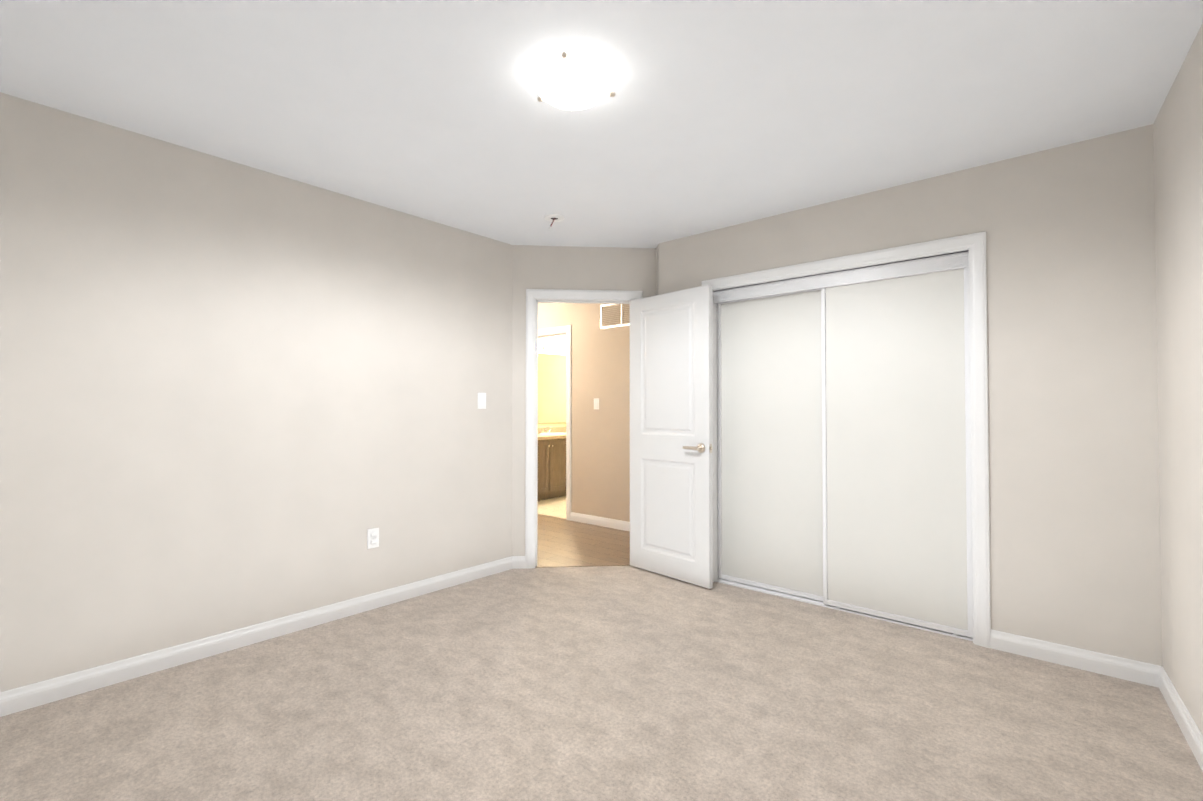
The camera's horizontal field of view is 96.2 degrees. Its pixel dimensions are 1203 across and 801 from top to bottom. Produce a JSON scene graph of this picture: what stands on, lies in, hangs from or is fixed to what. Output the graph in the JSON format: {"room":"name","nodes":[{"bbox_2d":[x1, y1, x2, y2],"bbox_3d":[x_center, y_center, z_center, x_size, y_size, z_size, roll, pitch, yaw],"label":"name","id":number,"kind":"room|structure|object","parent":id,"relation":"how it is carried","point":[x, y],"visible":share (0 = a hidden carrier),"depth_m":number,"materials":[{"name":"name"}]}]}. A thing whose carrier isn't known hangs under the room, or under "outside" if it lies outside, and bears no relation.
{"room":"empty bedroom","nodes":[
{"label":"empty bedroom","id":0,"kind":"room"},
{"bbox_2d":[0,92,512,691],"bbox_3d":[-1.765,0.021,2.889,0.120,2.440,3.328,-1,-1,41],"label":"wall","id":1,"kind":"structure","parent":0,"point":[234,396],"depth_m":2.65,"materials":[{"name":"paint"}]},
{"bbox_2d":[0,556,512,716],"bbox_3d":[-1.691,1.196,2.853,0.014,0.090,3.159,-1,-1,41],"label":"baseboard","id":2,"kind":"structure","parent":1,"relation":"attached to","point":[15,700],"depth_m":2.63,"materials":[{"name":"paint"}]},
{"bbox_2d":[367,528,378,548],"bbox_3d":[-1.368,0.827,3.237,0.027,0.115,0.070,-1,-1,41],"label":"electrical outlet","id":3,"kind":"object","parent":1,"relation":"attached to","point":[373,538],"visible":1,"depth_m":3.23,"materials":[{"name":"white plastic"}]},
{"bbox_2d":[478,393,485,408],"bbox_3d":[-0.851,0.002,3.853,0.013,0.115,0.070,-1,-1,41],"label":"light switch","id":4,"kind":"object","parent":1,"relation":"attached to","point":[481,400],"visible":1,"depth_m":3.85,"materials":[{"name":"white plastic"}]},
{"bbox_2d":[512,556,525,568],"bbox_3d":[-0.623,1.215,4.050,0.111,0.090,0.014,0,-1,-4],"label":"baseboard","id":5,"kind":"structure","parent":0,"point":[519,562],"depth_m":4.04,"materials":[{"name":"paint"}]},
{"bbox_2d":[538,496,565,518],"bbox_3d":[-0.193,1.329,7.377,3.000,0.032,2.520,-1,-1,41],"label":"floor","id":6,"kind":"structure","parent":0,"point":[554,507],"depth_m":6.55,"materials":[{"name":"beige tile"}]},
{"bbox_2d":[538,438,565,500],"bbox_3d":[-0.713,0.914,7.427,0.584,0.797,1.530,-1,-1,41],"label":"bathroom vanity","id":7,"kind":"object","parent":6,"relation":"on","point":[551,462],"depth_m":7.11,"materials":[{"name":"brown wood"}]},
{"bbox_2d":[538,434,565,437],"bbox_3d":[-0.725,0.494,7.431,0.570,0.042,1.550,-1,-1,41],"label":"countertop","id":8,"kind":"structure","parent":7,"relation":"on","point":[539,435],"depth_m":7.25,"materials":[{"name":"white stone"}]},
{"bbox_2d":[538,426,553,433],"bbox_3d":[-0.757,0.421,7.598,0.154,0.124,0.200,-1,-1,41],"label":"faucet","id":9,"kind":"object","parent":8,"relation":"on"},
{"bbox_2d":[554,430,561,433],"bbox_3d":[-0.655,0.516,7.509,0.366,0.122,0.470,-1,-1,41],"label":"sink","id":10,"kind":"object","parent":8,"relation":"in","point":[555,431],"depth_m":7.91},
{"bbox_2d":[538,335,565,427],"bbox_3d":[-0.753,0.104,7.942,0.120,2.440,2.420,-1,-1,41],"label":"wall","id":11,"kind":"structure","parent":0,"point":[558,341],"depth_m":7.91,"materials":[{"name":"paint"}]},
{"bbox_2d":[538,342,565,351],"bbox_3d":[-0.857,-0.762,7.598,0.182,0.110,1.000,-1,-1,41],"label":"sconce","id":12,"kind":"object","parent":11,"relation":"attached to","point":[551,347],"visible":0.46,"depth_m":7.74,"materials":[{"name":"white glass"}]},
{"bbox_2d":[538,353,565,422],"bbox_3d":[-0.933,-0.181,7.634,0.006,1.000,1.430,-1,-1,41],"label":"bathroom mirror","id":13,"kind":"object","parent":11,"relation":"attached to","point":[551,388],"depth_m":7.87,"materials":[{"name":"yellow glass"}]},
{"bbox_2d":[538,427,565,433],"bbox_3d":[-0.932,0.433,7.613,0.020,0.100,1.545,-1,-1,41],"label":"backsplash","id":14,"kind":"structure","parent":11,"relation":"attached to","point":[563,429],"depth_m":7.92,"materials":[{"name":"beige tile"}]},
{"bbox_2d":[537,514,629,565],"bbox_3d":[-1.050,1.295,5.148,4.600,0.027,1.980,-1,-1,41],"label":"floor","id":15,"kind":"structure","parent":0,"point":[561,541],"depth_m":4.81,"materials":[{"name":"brown wood"}]},
{"bbox_2d":[535,564,630,567],"bbox_3d":[-0.131,1.261,4.113,0.740,0.007,0.032,0,-1,-4],"label":"threshold","id":16,"kind":"object","parent":15,"relation":"on","point":[583,565],"visible":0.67,"depth_m":4.11,"materials":[{"name":"brown wood"}]},
{"bbox_2d":[538,303,629,521],"bbox_3d":[0.490,0.059,5.205,6.890,2.440,0.120,-1,-1,41],"label":"wall","id":17,"kind":"structure","parent":0,"point":[600,461],"depth_m":5.57,"materials":[{"name":"paint"}]},
{"bbox_2d":[538,325,571,519],"bbox_3d":[-0.635,0.242,6.156,0.910,2.105,0.138,-1,-1,41],"label":"door frame","id":18,"kind":"structure","parent":17,"relation":"attached to","point":[567,329],"depth_m":5.83,"materials":[{"name":"paint"}]},
{"bbox_2d":[594,398,598,408],"bbox_3d":[-0.055,0.035,5.584,0.070,0.115,0.013,-1,-1,41],"label":"hall light switch","id":19,"kind":"object","parent":17,"relation":"attached to","point":[596,403],"visible":1,"depth_m":5.58,"materials":[{"name":"white plastic"}]},
{"bbox_2d":[570,512,629,530],"bbox_3d":[0.420,1.233,5.158,1.980,0.090,0.014,-1,-1,41],"label":"baseboard","id":20,"kind":"structure","parent":17,"relation":"attached to","point":[603,522],"depth_m":5.52,"materials":[{"name":"paint"}]},
{"bbox_2d":[600,304,629,328],"bbox_3d":[0.203,-0.863,5.385,0.560,0.250,0.011,-1,-1,41],"label":"air vent","id":21,"kind":"object","parent":17,"relation":"in","point":[613,325],"visible":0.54,"depth_m":5.45,"materials":[{"name":"white metal"}]},
{"bbox_2d":[512,244,658,555],"bbox_3d":[-0.073,0.042,4.153,1.044,2.440,0.974,-1,-1,41],"label":"wall","id":22,"kind":"structure","parent":0,"point":[583,268],"depth_m":4.11,"materials":[{"name":"paint"}]},
{"bbox_2d":[525,289,642,568],"bbox_3d":[-0.133,0.209,4.163,0.890,2.105,0.139,0,-1,-4],"label":"door frame","id":23,"kind":"structure","parent":22,"relation":"attached to","point":[532,295],"depth_m":4.08,"materials":[{"name":"paint"}]},
{"bbox_2d":[630,285,712,588],"bbox_3d":[0.464,0.239,3.832,0.745,2.010,0.186,-1,-1,41],"label":"bedroom door","id":24,"kind":"structure","parent":22,"relation":"in","point":[671,530],"depth_m":3.80,"materials":[{"name":"paint"}]},
{"bbox_2d":[0,566,1202,800],"bbox_3d":[-0.042,1.235,1.914,3.800,0.020,3.979,-1,-1,41],"label":"floor carpet","id":25,"kind":"object","parent":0,"point":[594,684],"visible":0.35,"depth_m":2.10,"materials":[{"name":"beige carpet"}]},
{"bbox_2d":[0,0,1202,247],"bbox_3d":[-0.252,-1.227,4.222,7.270,0.100,7.650,-1,-1,41],"label":"ceiling","id":26,"kind":"structure","parent":0,"point":[714,114],"depth_m":2.12,"materials":[{"name":"paint"}]},
{"bbox_2d":[544,214,564,229],"bbox_3d":[-0.307,-1.150,3.504,0.134,0.078,0.134,-1,-1,41],"label":"sprinkler","id":27,"kind":"object","parent":26,"relation":"attached to","point":[554,217],"visible":1,"depth_m":3.50,"materials":[{"name":"white metal"}]},
{"bbox_2d":[532,52,614,109],"bbox_3d":[-0.116,-1.164,2.033,0.325,0.098,0.308,-1,-1,41],"label":"ceiling light","id":28,"kind":"object","parent":26,"relation":"attached to","point":[565,81],"visible":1,"depth_m":1.95,"materials":[{"name":"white glass"}]},
{"bbox_2d":[659,124,1161,665],"bbox_3d":[1.505,0.026,3.190,2.726,2.440,0.120,-1,-1,41],"label":"wall","id":29,"kind":"structure","parent":0,"point":[1073,420],"depth_m":2.55,"materials":[{"name":"paint"}]},
{"bbox_2d":[717,288,822,601],"bbox_3d":[1.111,0.269,3.550,0.758,1.964,0.028,-1,-1,41],"label":"sliding closet door","id":30,"kind":"structure","parent":29,"relation":"in","point":[770,480],"depth_m":3.54,"materials":[{"name":"paint"}]},
{"bbox_2d":[713,250,968,302],"bbox_3d":[1.372,-0.730,3.316,1.483,0.085,0.089,-1,-1,41],"label":"valance","id":31,"kind":"object","parent":29,"relation":"attached to","point":[949,261],"visible":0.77,"depth_m":3.18,"materials":[{"name":"white wood"}]},
{"bbox_2d":[715,578,972,640],"bbox_3d":[1.374,1.242,3.286,1.483,0.012,0.075,-1,-1,41],"label":"trim","id":32,"kind":"structure","parent":29,"relation":"attached to","point":[777,593],"depth_m":3.30,"materials":[{"name":"white metal"}]},
{"bbox_2d":[702,231,990,647],"bbox_3d":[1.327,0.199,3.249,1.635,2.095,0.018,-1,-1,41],"label":"trim","id":33,"kind":"structure","parent":29,"relation":"attached to","point":[975,243],"depth_m":2.75,"materials":[{"name":"paint"}]},
{"bbox_2d":[821,267,972,637],"bbox_3d":[1.638,0.261,3.051,0.752,1.964,0.028,-1,-1,41],"label":"sliding closet door","id":34,"kind":"structure","parent":29,"relation":"in","point":[896,479],"depth_m":3.02,"materials":[{"name":"paint"}]},
{"bbox_2d":[990,629,1160,687],"bbox_3d":[2.175,1.190,2.508,0.605,0.090,0.014,-1,-1,41],"label":"baseboard","id":35,"kind":"structure","parent":29,"relation":"attached to","point":[1113,666],"depth_m":2.48,"materials":[{"name":"paint"}]},
{"bbox_2d":[1153,23,1202,735],"bbox_3d":[1.258,-0.014,0.731,0.120,2.440,4.230,-1,-1,37],"label":"wall","id":36,"kind":"structure","parent":0,"point":[1178,154],"depth_m":2.00,"materials":[{"name":"paint"}]},
{"bbox_2d":[1159,666,1202,771],"bbox_3d":[1.232,1.162,0.788,0.014,0.090,3.860,-1,-1,37],"label":"baseboard","id":37,"kind":"structure","parent":36,"relation":"attached to","point":[1191,732],"depth_m":2.00,"materials":[{"name":"paint"}]}
]}

